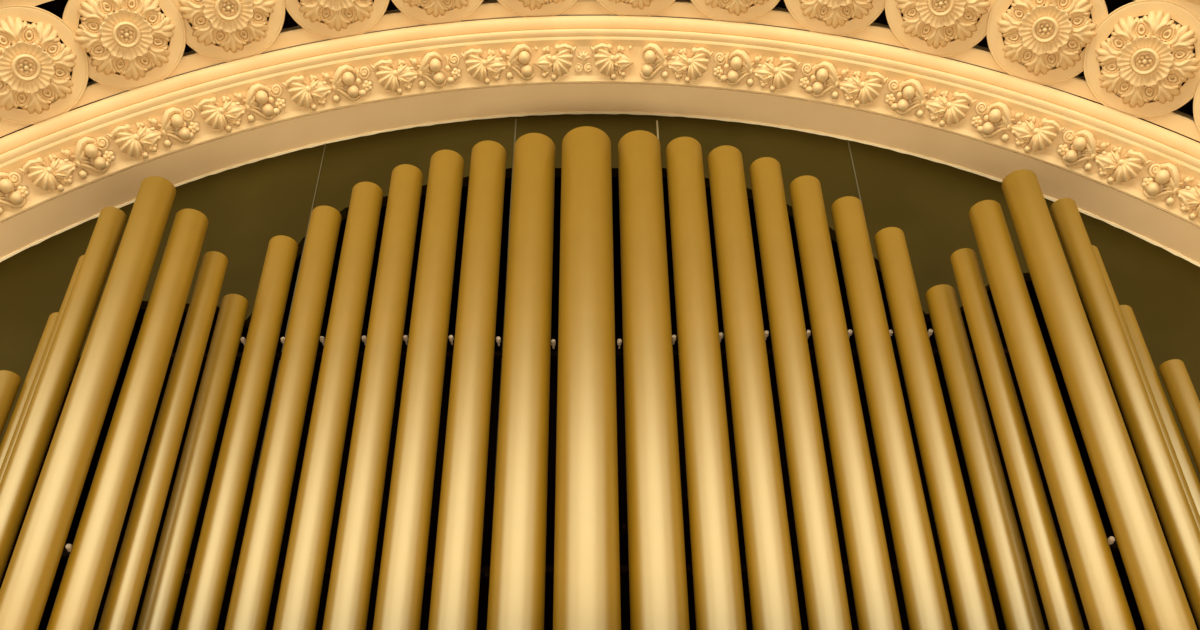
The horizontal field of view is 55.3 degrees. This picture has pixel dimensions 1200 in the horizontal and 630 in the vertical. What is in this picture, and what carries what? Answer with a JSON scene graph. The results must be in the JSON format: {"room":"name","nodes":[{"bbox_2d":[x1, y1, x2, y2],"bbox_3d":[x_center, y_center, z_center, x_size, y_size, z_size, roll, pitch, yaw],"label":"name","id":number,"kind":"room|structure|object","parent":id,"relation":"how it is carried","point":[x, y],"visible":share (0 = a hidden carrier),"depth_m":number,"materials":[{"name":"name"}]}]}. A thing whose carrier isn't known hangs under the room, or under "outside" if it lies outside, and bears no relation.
{"room":"auditorium","nodes":[
{"label":"auditorium","id":0,"kind":"room"},
{"bbox_2d":[0,114,1199,481],"bbox_3d":[-0.029,1.538,5.240,10.722,7.406,0.080,0,-39,0],"label":"wall","id":1,"kind":"structure","parent":0,"point":[244,207],"depth_m":6.97,"materials":[{"name":"paint"}]},
{"bbox_2d":[253,143,325,486],"bbox_3d":[-1.743,-0.121,6.524,0.006,2.524,0.007,0,-39,0],"label":"panel seam","id":2,"kind":"object","parent":1,"relation":"attached to","point":[325,143],"visible":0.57,"depth_m":6.53,"materials":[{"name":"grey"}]},
{"bbox_2d":[494,119,516,486],"bbox_3d":[-0.537,-0.207,6.597,0.010,2.745,0.007,0,-39,0],"label":"panel seam","id":3,"kind":"object","parent":1,"relation":"attached to","point":[515,119],"visible":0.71,"depth_m":6.53,"materials":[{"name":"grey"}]},
{"bbox_2d":[0,83,1199,266],"bbox_3d":[-0.036,0.717,5.709,10.742,5.558,0.265,0,-39,0],"label":"trim","id":4,"kind":"structure","parent":1,"relation":"attached to","point":[19,231],"depth_m":7.17,"materials":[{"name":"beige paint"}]},
{"bbox_2d":[656,120,658,138],"bbox_3d":[0.383,-0.204,6.597,0.012,2.735,0.007,0,-39,0],"label":"panel seam","id":5,"kind":"object","parent":1,"relation":"attached to","point":[656,120],"visible":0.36,"depth_m":7.40,"materials":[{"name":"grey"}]},
{"bbox_2d":[847,140,920,478],"bbox_3d":[1.601,-0.145,6.553,0.008,2.582,0.007,0,-39,0],"label":"panel seam","id":6,"kind":"object","parent":1,"relation":"attached to","point":[847,140],"visible":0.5,"depth_m":7.11,"materials":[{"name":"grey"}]},
{"bbox_2d":[0,96,1199,629],"bbox_3d":[-0.038,1.383,6.395,8.400,6.100,1.520,0,-39,0],"label":"wall","id":7,"kind":"structure","parent":0,"point":[620,404],"depth_m":7.76,"materials":[{"name":"black"}]},
{"bbox_2d":[0,46,1199,226],"bbox_3d":[-0.036,0.520,5.574,11.022,5.703,0.167,0,-39,0],"label":"trim","id":8,"kind":"structure","parent":0,"point":[36,196],"depth_m":7.08,"materials":[{"name":"beige paint"}]},
{"bbox_2d":[0,172,25,214],"bbox_3d":[-3.542,-0.593,6.431,0.496,0.448,0.209,-1,-39,1],"label":"relief","id":9,"kind":"object","parent":8,"relation":"attached to","point":[16,198],"visible":1,"depth_m":6.50,"materials":[{"name":"beige paint"}]},
{"bbox_2d":[3,136,108,203],"bbox_3d":[-3.154,-0.831,6.626,0.516,0.417,0.209,-1,-39,1],"label":"relief","id":10,"kind":"object","parent":8,"relation":"attached to","point":[41,176],"visible":0.98,"depth_m":6.62,"materials":[{"name":"beige paint"}]},
{"bbox_2d":[74,136,96,167],"bbox_3d":[-3.004,-0.958,6.678,0.173,0.081,0.148,-30,-73,-22],"label":"hood","id":11,"kind":"object","parent":10,"relation":"attached to","point":[82,148],"depth_m":6.65,"materials":[{"name":"beige paint"}]},
{"bbox_2d":[91,107,192,168],"bbox_3d":[-2.725,-1.046,6.801,0.532,0.382,0.209,-1,-39,1],"label":"relief","id":12,"kind":"object","parent":8,"relation":"attached to","point":[129,143],"visible":0.98,"depth_m":6.79,"materials":[{"name":"beige paint"}]},
{"bbox_2d":[160,107,181,136],"bbox_3d":[-2.563,-1.162,6.845,0.173,0.081,0.148,-25,-75,-19],"label":"hood","id":13,"kind":"object","parent":12,"relation":"attached to","point":[171,116],"depth_m":6.82,"materials":[{"name":"beige paint"}]},
{"bbox_2d":[179,83,275,138],"bbox_3d":[-2.268,-1.230,6.951,0.547,0.344,0.209,-1,-39,1],"label":"relief","id":14,"kind":"object","parent":8,"relation":"attached to","point":[213,115],"visible":0.99,"depth_m":6.94,"materials":[{"name":"beige paint"}]},
{"bbox_2d":[245,83,266,111],"bbox_3d":[-2.098,-1.333,6.984,0.173,0.081,0.148,-20,-76,-16],"label":"hood","id":15,"kind":"object","parent":14,"relation":"attached to","point":[255,93],"depth_m":6.96,"materials":[{"name":"beige paint"}]},
{"bbox_2d":[266,64,360,114],"bbox_3d":[-1.773,-1.383,7.077,0.558,0.301,0.208,-1,-39,1],"label":"relief","id":16,"kind":"object","parent":8,"relation":"attached to","point":[300,93],"visible":1,"depth_m":7.06,"materials":[{"name":"beige paint"}]},
{"bbox_2d":[331,64,355,91],"bbox_3d":[-1.594,-1.473,7.100,0.173,0.081,0.148,-16,-77,-13],"label":"hood","id":17,"kind":"object","parent":16,"relation":"attached to","point":[341,77],"depth_m":7.08,"materials":[{"name":"beige paint"}]},
{"bbox_2d":[354,51,446,96],"bbox_3d":[-1.250,-1.501,7.174,0.564,0.258,0.208,-1,-39,1],"label":"relief","id":18,"kind":"object","parent":8,"relation":"attached to","point":[406,75],"visible":1,"depth_m":7.15,"materials":[{"name":"beige paint"}]},
{"bbox_2d":[418,51,442,77],"bbox_3d":[-1.066,-1.575,7.184,0.173,0.081,0.148,-11,-78,-9],"label":"ornament","id":19,"kind":"object","parent":18,"relation":"attached to","point":[430,61],"depth_m":7.16,"materials":[{"name":"beige paint"}]},
{"bbox_2d":[444,44,534,84],"bbox_3d":[-0.699,-1.581,7.240,0.565,0.216,0.208,-1,-39,1],"label":"relief","id":20,"kind":"object","parent":8,"relation":"attached to","point":[477,66],"visible":1,"depth_m":7.21,"materials":[{"name":"beige paint"}]},
{"bbox_2d":[507,44,531,68],"bbox_3d":[-0.510,-1.637,7.236,0.173,0.081,0.148,-6,-79,-5],"label":"hood","id":21,"kind":"object","parent":20,"relation":"attached to","point":[520,54],"depth_m":7.21,"materials":[{"name":"beige paint"}]},
{"bbox_2d":[533,43,576,80],"bbox_3d":[-0.285,-1.614,7.276,0.294,0.195,0.194,-6,-39,6],"label":"relief","id":22,"kind":"object","parent":8,"relation":"attached to","point":[562,59],"visible":1,"depth_m":7.24,"materials":[{"name":"beige paint"}]},
{"bbox_2d":[575,51,591,72],"bbox_3d":[-0.104,-1.611,7.282,0.112,0.092,0.106,0,-39,0],"label":"relief","id":23,"kind":"object","parent":8,"relation":"attached to","point":[583,56],"visible":1,"depth_m":7.28,"materials":[{"name":"beige paint"}]},
{"bbox_2d":[0,16,1199,180],"bbox_3d":[-0.037,0.372,5.545,11.422,5.910,0.193,0,-39,0],"label":"trim","id":24,"kind":"structure","parent":8,"relation":"attached to","point":[1160,145],"depth_m":7.02,"materials":[{"name":"beige paint"}]},
{"bbox_2d":[590,43,633,79],"bbox_3d":[0.082,-1.624,7.272,0.267,0.194,0.216,-7,-39,7],"label":"relief","id":25,"kind":"object","parent":8,"relation":"attached to","point":[604,59],"visible":1,"depth_m":7.24,"materials":[{"name":"beige paint"}]},
{"bbox_2d":[640,43,729,82],"bbox_3d":[0.536,-1.592,7.253,0.565,0.214,0.208,1,-39,-1],"label":"relief","id":26,"kind":"object","parent":8,"relation":"attached to","point":[696,65],"visible":1,"depth_m":7.23,"materials":[{"name":"beige paint"}]},
{"bbox_2d":[642,43,666,67],"bbox_3d":[0.347,-1.644,7.244,0.173,0.081,0.148,5,-79,4],"label":"hood","id":27,"kind":"object","parent":26,"relation":"attached to","point":[654,52],"depth_m":7.22,"materials":[{"name":"beige paint"}]},
{"bbox_2d":[726,49,816,93],"bbox_3d":[1.077,-1.523,7.198,0.565,0.253,0.208,1,-39,-1],"label":"relief","id":28,"kind":"object","parent":8,"relation":"attached to","point":[783,74],"visible":1,"depth_m":7.17,"materials":[{"name":"beige paint"}]},
{"bbox_2d":[729,49,753,75],"bbox_3d":[0.891,-1.593,7.205,0.173,0.081,0.148,10,-78,8],"label":"hood","id":29,"kind":"object","parent":28,"relation":"attached to","point":[740,60],"depth_m":7.18,"materials":[{"name":"beige paint"}]},
{"bbox_2d":[810,61,904,109],"bbox_3d":[1.600,-1.415,7.113,0.560,0.296,0.208,1,-39,-1],"label":"relief","id":30,"kind":"object","parent":8,"relation":"attached to","point":[869,89],"visible":1,"depth_m":7.09,"materials":[{"name":"beige paint"}]},
{"bbox_2d":[816,61,839,87],"bbox_3d":[1.419,-1.502,7.132,0.173,0.081,0.148,15,-78,11],"label":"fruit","id":31,"kind":"object","parent":30,"relation":"attached to","point":[827,70],"depth_m":7.11,"materials":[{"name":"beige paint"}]},
{"bbox_2d":[895,78,990,132],"bbox_3d":[2.103,-1.270,6.997,0.549,0.340,0.209,1,-39,-1],"label":"relief","id":32,"kind":"object","parent":8,"relation":"attached to","point":[955,110],"visible":1,"depth_m":6.98,"materials":[{"name":"beige paint"}]},
{"bbox_2d":[903,78,925,106],"bbox_3d":[1.930,-1.370,7.027,0.173,0.081,0.148,19,-77,15],"label":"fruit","id":33,"kind":"object","parent":32,"relation":"attached to","point":[915,88],"depth_m":7.00,"materials":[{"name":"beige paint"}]},
{"bbox_2d":[980,101,1080,161],"bbox_3d":[2.579,-1.090,6.853,0.534,0.379,0.209,1,-39,-1],"label":"relief","id":34,"kind":"object","parent":8,"relation":"attached to","point":[1042,137],"visible":0.99,"depth_m":6.84,"materials":[{"name":"beige paint"}]},
{"bbox_2d":[990,101,1011,130],"bbox_3d":[2.415,-1.202,6.893,0.173,0.081,0.148,24,-75,18],"label":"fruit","id":35,"kind":"object","parent":34,"relation":"attached to","point":[1002,115],"depth_m":6.87,"materials":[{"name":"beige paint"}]},
{"bbox_2d":[1062,130,1165,188],"bbox_3d":[3.011,-0.883,6.687,0.518,0.414,0.209,1,-39,-2],"label":"relief","id":36,"kind":"object","parent":8,"relation":"attached to","point":[1128,168],"visible":0.98,"depth_m":6.68,"materials":[{"name":"beige paint"}]},
{"bbox_2d":[1075,130,1095,159],"bbox_3d":[2.858,-1.007,6.736,0.173,0.081,0.148,29,-74,21],"label":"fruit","id":37,"kind":"object","parent":36,"relation":"attached to","point":[1087,141],"depth_m":6.71,"materials":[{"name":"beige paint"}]},
{"bbox_2d":[1143,163,1199,219],"bbox_3d":[3.402,-0.655,6.503,0.499,0.444,0.209,1,-39,-2],"label":"relief","id":38,"kind":"object","parent":8,"relation":"attached to","point":[1189,197],"visible":1,"depth_m":6.53,"materials":[{"name":"beige paint"}]},
{"bbox_2d":[1160,163,1179,194],"bbox_3d":[3.262,-0.790,6.561,0.081,0.173,0.148,-5,-55,-60],"label":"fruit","id":39,"kind":"object","parent":38,"relation":"attached to","point":[1171,174],"depth_m":6.53,"materials":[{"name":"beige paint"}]},
{"bbox_2d":[1107,536,1118,550],"bbox_3d":[2.068,0.917,4.599,0.100,0.028,0.083,0,-39,0],"label":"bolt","id":40,"kind":"object","parent":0,"point":[1113,545],"visible":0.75,"depth_m":4.61,"materials":[{"name":"beige metal"}]},
{"bbox_3d":[0.023,-1.235,-4.147,18.000,0.100,20.000,0,-39,0],"label":"floor","id":41,"kind":"structure","parent":0,"visible":0},
{"bbox_3d":[-0.009,2.774,3.187,10.400,2.900,1.545,0,-39,0],"label":"organ case","id":42,"kind":"object","parent":41,"relation":"on","visible":0},
{"bbox_2d":[0,370,20,435],"bbox_3d":[-2.812,1.044,4.846,0.121,1.922,0.121,0,-39,0],"label":"pipe","id":43,"kind":"object","parent":42,"relation":"on","point":[10,382],"visible":1,"depth_m":5.36,"materials":[{"name":"gold metal"}]},
{"bbox_2d":[0,312,58,467],"bbox_3d":[-2.692,0.926,5.019,0.125,2.322,0.125,0,-39,0],"label":"pipe","id":44,"kind":"object","parent":42,"relation":"on","point":[47,331],"visible":0.37,"depth_m":5.42,"materials":[{"name":"gold metal"}]},
{"bbox_2d":[0,255,83,482],"bbox_3d":[-2.529,0.712,4.911,0.109,2.517,0.109,0,-39,0],"label":"pipe","id":45,"kind":"object","parent":42,"relation":"on","point":[52,335],"visible":0.18,"depth_m":5.22,"materials":[{"name":"gold metal"}]},
{"bbox_2d":[0,207,126,582],"bbox_3d":[-2.374,0.533,4.785,0.123,2.633,0.123,0,-39,0],"label":"pipe","id":46,"kind":"object","parent":42,"relation":"on","point":[26,458],"visible":1,"depth_m":4.93,"materials":[{"name":"gold metal"}]},
{"bbox_2d":[0,176,175,629],"bbox_3d":[-2.140,0.434,4.725,0.164,2.709,0.164,0,-39,0],"label":"pipe","id":47,"kind":"object","parent":42,"relation":"on","point":[26,586],"visible":1,"depth_m":4.66,"materials":[{"name":"gold metal"}]},
{"bbox_2d":[46,209,208,629],"bbox_3d":[-1.980,0.541,4.767,0.156,2.592,0.156,0,-39,0],"label":"pipe","id":48,"kind":"object","parent":42,"relation":"on","point":[82,586],"visible":1,"depth_m":4.73,"materials":[{"name":"gold metal"}]},
{"bbox_2d":[60,544,71,558],"bbox_3d":[-2.131,0.941,4.567,0.100,0.028,0.083,0,-39,0],"label":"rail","id":49,"kind":"object","parent":48,"relation":"attached to","point":[66,552],"visible":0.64,"depth_m":4.57,"materials":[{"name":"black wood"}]},
{"bbox_2d":[98,251,227,629],"bbox_3d":[-1.887,0.689,4.867,0.121,2.485,0.121,0,-39,0],"label":"pipe","id":50,"kind":"object","parent":42,"relation":"on","point":[126,586],"visible":1,"depth_m":4.89,"materials":[{"name":"gold metal"}]},
{"bbox_2d":[136,294,248,629],"bbox_3d":[-1.830,0.866,5.019,0.131,2.401,0.131,0,-39,0],"label":"pipe","id":51,"kind":"object","parent":42,"relation":"on","point":[169,565],"visible":1,"depth_m":5.09,"materials":[{"name":"gold metal"}]},
{"bbox_2d":[178,235,297,629],"bbox_3d":[-1.653,0.715,5.143,0.150,2.789,0.150,0,-39,0],"label":"pipe","id":52,"kind":"object","parent":42,"relation":"on","point":[202,606],"visible":1,"depth_m":5.17,"materials":[{"name":"gold metal"}]},
{"bbox_2d":[224,206,341,629],"bbox_3d":[-1.459,0.632,5.210,0.161,3.000,0.161,0,-39,0],"label":"pipe","id":53,"kind":"object","parent":42,"relation":"on","point":[251,596],"visible":1,"depth_m":5.21,"materials":[{"name":"gold metal"}]},
{"bbox_2d":[273,182,382,629],"bbox_3d":[-1.259,0.562,5.267,0.168,3.176,0.168,0,-39,0],"label":"pipe","id":54,"kind":"object","parent":42,"relation":"on","point":[305,561],"visible":1,"depth_m":5.23,"materials":[{"name":"gold metal"}]},
{"bbox_2d":[322,164,422,629],"bbox_3d":[-1.055,0.510,5.310,0.174,3.308,0.174,0,-39,0],"label":"pipe","id":55,"kind":"object","parent":42,"relation":"on","point":[349,591],"visible":1,"depth_m":5.26,"materials":[{"name":"gold metal"}]},
{"bbox_2d":[373,150,463,629],"bbox_3d":[-0.842,0.467,5.345,0.189,3.415,0.190,0,-39,0],"label":"pipe","id":56,"kind":"object","parent":42,"relation":"on","point":[400,590],"visible":1,"depth_m":5.28,"materials":[{"name":"gold metal"}]},
{"bbox_2d":[428,140,506,629],"bbox_3d":[-0.613,0.440,5.368,0.198,3.484,0.198,0,-39,0],"label":"pipe","id":57,"kind":"object","parent":42,"relation":"on","point":[458,550],"visible":1,"depth_m":5.28,"materials":[{"name":"gold metal"}]},
{"bbox_2d":[487,133,554,629],"bbox_3d":[-0.355,0.422,5.383,0.234,3.525,0.234,0,-39,0],"label":"pipe","id":58,"kind":"object","parent":42,"relation":"on","point":[516,599],"visible":1,"depth_m":5.28,"materials":[{"name":"gold metal"}]},
{"bbox_2d":[553,126,620,629],"bbox_3d":[-0.062,0.402,5.349,0.277,3.508,0.277,0,-39,0],"label":"pipe","id":59,"kind":"object","parent":42,"relation":"on","point":[586,596],"visible":1,"depth_m":5.22,"materials":[{"name":"gold metal"}]},
{"bbox_2d":[618,130,689,629],"bbox_3d":[0.237,0.414,5.392,0.242,3.538,0.242,0,-39,0],"label":"pipe","id":60,"kind":"object","parent":42,"relation":"on","point":[656,545],"visible":1,"depth_m":5.28,"materials":[{"name":"gold metal"}]},
{"bbox_2d":[170,329,1009,360],"bbox_3d":[-0.040,0.148,5.782,4.400,0.117,0.083,0,-39,0],"label":"rail","id":61,"kind":"object","parent":60,"relation":"attached to","point":[618,353],"visible":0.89,"depth_m":5.77,"materials":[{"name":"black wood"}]},
{"bbox_2d":[108,524,1072,581],"bbox_3d":[-0.030,1.054,5.049,4.400,0.252,0.083,0,-39,0],"label":"rail","id":62,"kind":"object","parent":60,"relation":"attached to","point":[549,570],"visible":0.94,"depth_m":5.02,"materials":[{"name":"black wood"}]},
{"bbox_2d":[666,137,746,629],"bbox_3d":[0.488,0.426,5.383,0.204,3.505,0.204,0,-39,0],"label":"pipe","id":63,"kind":"object","parent":42,"relation":"on","point":[716,566],"visible":1,"depth_m":5.28,"materials":[{"name":"gold metal"}]},
{"bbox_2d":[707,145,801,629],"bbox_3d":[0.717,0.452,5.363,0.196,3.436,0.196,0,-39,0],"label":"pipe","id":64,"kind":"object","parent":42,"relation":"on","point":[769,559],"visible":1,"depth_m":5.28,"materials":[{"name":"gold metal"}]},
{"bbox_2d":[749,157,851,629],"bbox_3d":[0.935,0.483,5.338,0.173,3.354,0.173,0,-39,0],"label":"pipe","id":65,"kind":"object","parent":42,"relation":"on","point":[827,608],"visible":1,"depth_m":5.28,"materials":[{"name":"gold metal"}]},
{"bbox_2d":[789,175,901,629],"bbox_3d":[1.141,0.538,5.294,0.172,3.208,0.172,0,-39,0],"label":"pipe","id":66,"kind":"object","parent":42,"relation":"on","point":[876,605],"visible":1,"depth_m":5.25,"materials":[{"name":"gold metal"}]},
{"bbox_2d":[831,196,952,629],"bbox_3d":[1.349,0.599,5.245,0.168,3.050,0.168,0,-39,0],"label":"pipe","id":67,"kind":"object","parent":42,"relation":"on","point":[926,606],"visible":1,"depth_m":5.22,"materials":[{"name":"gold metal"}]},
{"bbox_2d":[874,227,998,629],"bbox_3d":[1.544,0.684,5.177,0.157,2.827,0.157,0,-39,0],"label":"pipe","id":68,"kind":"object","parent":42,"relation":"on","point":[963,563],"visible":1,"depth_m":5.19,"materials":[{"name":"gold metal"}]},
{"bbox_2d":[925,284,1044,629],"bbox_3d":[1.740,0.837,5.054,0.149,2.433,0.149,0,-39,0],"label":"pipe","id":69,"kind":"object","parent":42,"relation":"on","point":[1020,608],"visible":1,"depth_m":5.11,"materials":[{"name":"gold metal"}]},
{"bbox_2d":[950,248,1084,629],"bbox_3d":[1.810,0.673,4.891,0.124,2.480,0.124,0,-39,0],"label":"pipe","id":70,"kind":"object","parent":42,"relation":"on","point":[1057,594],"visible":1,"depth_m":4.90,"materials":[{"name":"gold metal"}]},
{"bbox_2d":[969,200,1135,629],"bbox_3d":[1.906,0.508,4.806,0.155,2.629,0.155,0,-39,0],"label":"pipe","id":71,"kind":"object","parent":42,"relation":"on","point":[1101,592],"visible":1,"depth_m":4.75,"materials":[{"name":"gold metal"}]},
{"bbox_2d":[1002,169,1196,629],"bbox_3d":[2.069,0.405,4.761,0.168,2.729,0.168,0,-39,0],"label":"pipe","id":72,"kind":"object","parent":42,"relation":"on","point":[1158,592],"visible":1,"depth_m":4.67,"materials":[{"name":"gold metal"}]},
{"bbox_2d":[1050,198,1199,629],"bbox_3d":[2.303,0.497,4.829,0.122,2.667,0.122,0,-39,0],"label":"pipe","id":73,"kind":"object","parent":42,"relation":"on","point":[1177,519],"visible":1,"depth_m":4.88,"materials":[{"name":"gold metal"}]},
{"bbox_2d":[1092,245,1199,530],"bbox_3d":[2.458,0.674,4.956,0.112,2.549,0.112,0,-39,0],"label":"pipe","id":74,"kind":"object","parent":42,"relation":"on","point":[1096,251],"visible":0.22,"depth_m":5.16,"materials":[{"name":"gold metal"}]},
{"bbox_2d":[1119,305,1199,515],"bbox_3d":[2.641,0.894,5.062,0.121,2.338,0.121,0,-39,0],"label":"pipe","id":75,"kind":"object","parent":42,"relation":"on","point":[1180,449],"visible":0.39,"depth_m":5.37,"materials":[{"name":"gold metal"}]},
{"bbox_2d":[1159,359,1199,473],"bbox_3d":[2.758,1.005,4.895,0.113,1.954,0.113,0,-39,0],"label":"pipe","id":76,"kind":"object","parent":42,"relation":"on","point":[1182,394],"visible":1,"depth_m":5.34,"materials":[{"name":"gold metal"}]},
{"bbox_3d":[-0.041,-0.634,5.449,14.413,7.458,0.150,0,-39,0],"label":"wall","id":77,"kind":"structure","parent":0,"visible":0},
{"bbox_2d":[0,4,88,124],"bbox_3d":[-3.295,-1.429,6.550,0.533,0.451,0.676,-31,-48,32],"label":"rosette medallion","id":78,"kind":"object","parent":77,"relation":"attached to","point":[35,67],"visible":1,"depth_m":6.53,"materials":[{"name":"beige paint"}]},
{"bbox_2d":[0,41,54,93],"bbox_3d":[-3.278,-1.418,6.523,0.289,0.154,0.294,-19,-63,-25],"label":"flower","id":79,"kind":"object","parent":78,"relation":"on","point":[26,67],"depth_m":6.48,"materials":[{"name":"beige paint"}]},
{"bbox_2d":[62,0,185,89],"bbox_3d":[-2.799,-1.664,6.742,0.676,0.417,0.561,31,-48,-33],"label":"rosette medallion","id":80,"kind":"object","parent":77,"relation":"attached to","point":[128,38],"visible":1,"depth_m":6.70,"materials":[{"name":"beige paint"}]},
{"bbox_2d":[99,9,152,59],"bbox_3d":[-2.784,-1.653,6.715,0.289,0.154,0.294,-14,-64,-22],"label":"flower","id":81,"kind":"object","parent":80,"relation":"on","point":[124,34],"depth_m":6.66,"materials":[{"name":"beige paint"}]},
{"bbox_2d":[173,0,284,61],"bbox_3d":[-2.251,-1.867,6.909,0.675,0.387,0.587,31,-48,-33],"label":"rosette medallion","id":82,"kind":"object","parent":77,"relation":"attached to","point":[230,24],"visible":1,"depth_m":6.90,"materials":[{"name":"beige paint"}]},
{"bbox_2d":[203,0,253,32],"bbox_3d":[-2.239,-1.856,6.880,0.289,0.154,0.294,-9,-65,-18],"label":"flower","id":83,"kind":"object","parent":82,"relation":"on","point":[219,16],"depth_m":6.85,"materials":[{"name":"beige paint"}]},
{"bbox_2d":[285,0,388,39],"bbox_3d":[-1.630,-2.037,7.048,0.676,0.360,0.602,16,-42,-19],"label":"rosette medallion","id":84,"kind":"object","parent":77,"relation":"attached to","point":[337,16],"visible":1,"depth_m":7.08,"materials":[{"name":"beige paint"}]},
{"bbox_2d":[318,0,354,10],"bbox_3d":[-1.622,-2.024,7.019,0.289,0.154,0.294,-4,-66,-14],"label":"flower","id":85,"kind":"object","parent":84,"relation":"on","point":[323,5],"depth_m":7.02,"materials":[{"name":"beige paint"}]},
{"bbox_2d":[392,0,482,24],"bbox_3d":[-1.020,-2.146,7.138,0.676,0.351,0.613,9,-40,-11],"label":"rosette medallion","id":86,"kind":"object","parent":77,"relation":"attached to","point":[432,12],"visible":0.97,"depth_m":7.22,"materials":[{"name":"beige paint"}]},
{"bbox_2d":[497,0,576,16],"bbox_3d":[-0.398,-2.204,7.187,0.676,0.345,0.617,0,-39,-1],"label":"rosette medallion","id":87,"kind":"object","parent":77,"relation":"attached to","point":[524,8],"visible":0.96,"depth_m":7.29,"materials":[{"name":"beige paint"}]},
{"bbox_2d":[0,0,1199,141],"bbox_3d":[-0.037,0.283,5.546,11.713,6.061,0.144,0,-39,0],"label":"trim","id":88,"kind":"structure","parent":77,"relation":"attached to","point":[1177,121],"depth_m":7.12,"materials":[{"name":"beige paint"}]},
{"bbox_2d":[0,0,1199,17],"bbox_3d":[-0.037,-0.213,5.173,12.337,6.384,0.267,0,-39,0],"label":"trim","id":89,"kind":"structure","parent":77,"relation":"attached to","point":[1193,5],"depth_m":6.43,"materials":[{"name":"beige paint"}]},
{"bbox_2d":[18,0,1194,116],"bbox_3d":[-0.038,0.037,5.421,12.179,6.302,0.487,0,-39,0],"label":"trim","id":90,"kind":"structure","parent":77,"relation":"attached to","point":[57,7],"depth_m":6.75,"materials":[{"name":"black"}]},
{"bbox_2d":[596,0,674,16],"bbox_3d":[0.228,-2.209,7.193,0.676,0.344,0.617,0,-39,0],"label":"rosette medallion","id":91,"kind":"object","parent":77,"relation":"attached to","point":[647,8],"visible":0.96,"depth_m":7.29,"materials":[{"name":"beige paint"}]},
{"bbox_2d":[691,0,779,22],"bbox_3d":[0.852,-2.161,7.156,0.676,0.350,0.614,-9,-40,10],"label":"rosette medallion","id":92,"kind":"object","parent":77,"relation":"attached to","point":[738,11],"visible":1,"depth_m":7.24,"materials":[{"name":"beige paint"}]},
{"bbox_2d":[784,0,884,36],"bbox_3d":[1.466,-2.062,7.077,0.676,0.358,0.603,-16,-42,18],"label":"rosette medallion","id":93,"kind":"object","parent":77,"relation":"attached to","point":[835,15],"visible":1,"depth_m":7.11,"materials":[{"name":"beige paint"}]},
{"bbox_2d":[818,0,851,8],"bbox_3d":[1.458,-2.049,7.048,0.289,0.154,0.294,3,-66,13],"label":"flower","id":94,"kind":"object","parent":93,"relation":"on","point":[822,4],"depth_m":7.05,"materials":[{"name":"beige paint"}]},
{"bbox_2d":[885,0,995,56],"bbox_3d":[2.080,-1.906,6.953,0.676,0.384,0.586,-21,-43,24],"label":"rosette medallion","id":95,"kind":"object","parent":77,"relation":"attached to","point":[938,22],"visible":1,"depth_m":6.96,"materials":[{"name":"beige paint"}]},
{"bbox_2d":[916,0,966,27],"bbox_3d":[2.069,-1.895,6.925,0.289,0.154,0.294,8,-65,17],"label":"flower","id":96,"kind":"object","parent":95,"relation":"on","point":[929,13],"depth_m":6.89,"materials":[{"name":"beige paint"}]},
{"bbox_2d":[986,0,1107,84],"bbox_3d":[2.651,-1.706,6.793,0.675,0.415,0.566,-22,-44,24],"label":"rosette medallion","id":97,"kind":"object","parent":77,"relation":"attached to","point":[1041,35],"visible":1,"depth_m":6.76,"materials":[{"name":"beige paint"}]},
{"bbox_2d":[1018,4,1071,54],"bbox_3d":[2.637,-1.695,6.765,0.289,0.154,0.294,13,-65,21],"label":"flower","id":98,"kind":"object","parent":97,"relation":"on","point":[1043,29],"depth_m":6.72,"materials":[{"name":"beige paint"}]},
{"bbox_2d":[1083,0,1199,117],"bbox_3d":[3.157,-1.477,6.609,0.672,0.448,0.544,-22,-44,25],"label":"rosette medallion","id":99,"kind":"object","parent":77,"relation":"attached to","point":[1146,59],"visible":1,"depth_m":6.55,"materials":[{"name":"beige paint"}]},
{"bbox_2d":[1117,36,1173,86],"bbox_3d":[3.141,-1.466,6.581,0.289,0.154,0.294,18,-63,24],"label":"flower","id":100,"kind":"object","parent":99,"relation":"on","point":[1142,61],"depth_m":6.53,"materials":[{"name":"beige paint"}]},
{"bbox_2d":[1193,82,1199,132],"bbox_3d":[3.680,-1.178,6.368,0.498,0.489,0.676,26,-46,-29],"label":"rosette medallion","id":101,"kind":"object","parent":77,"relation":"attached to","point":[1196,102],"visible":1,"depth_m":6.54,"materials":[{"name":"beige paint"}]}
]}

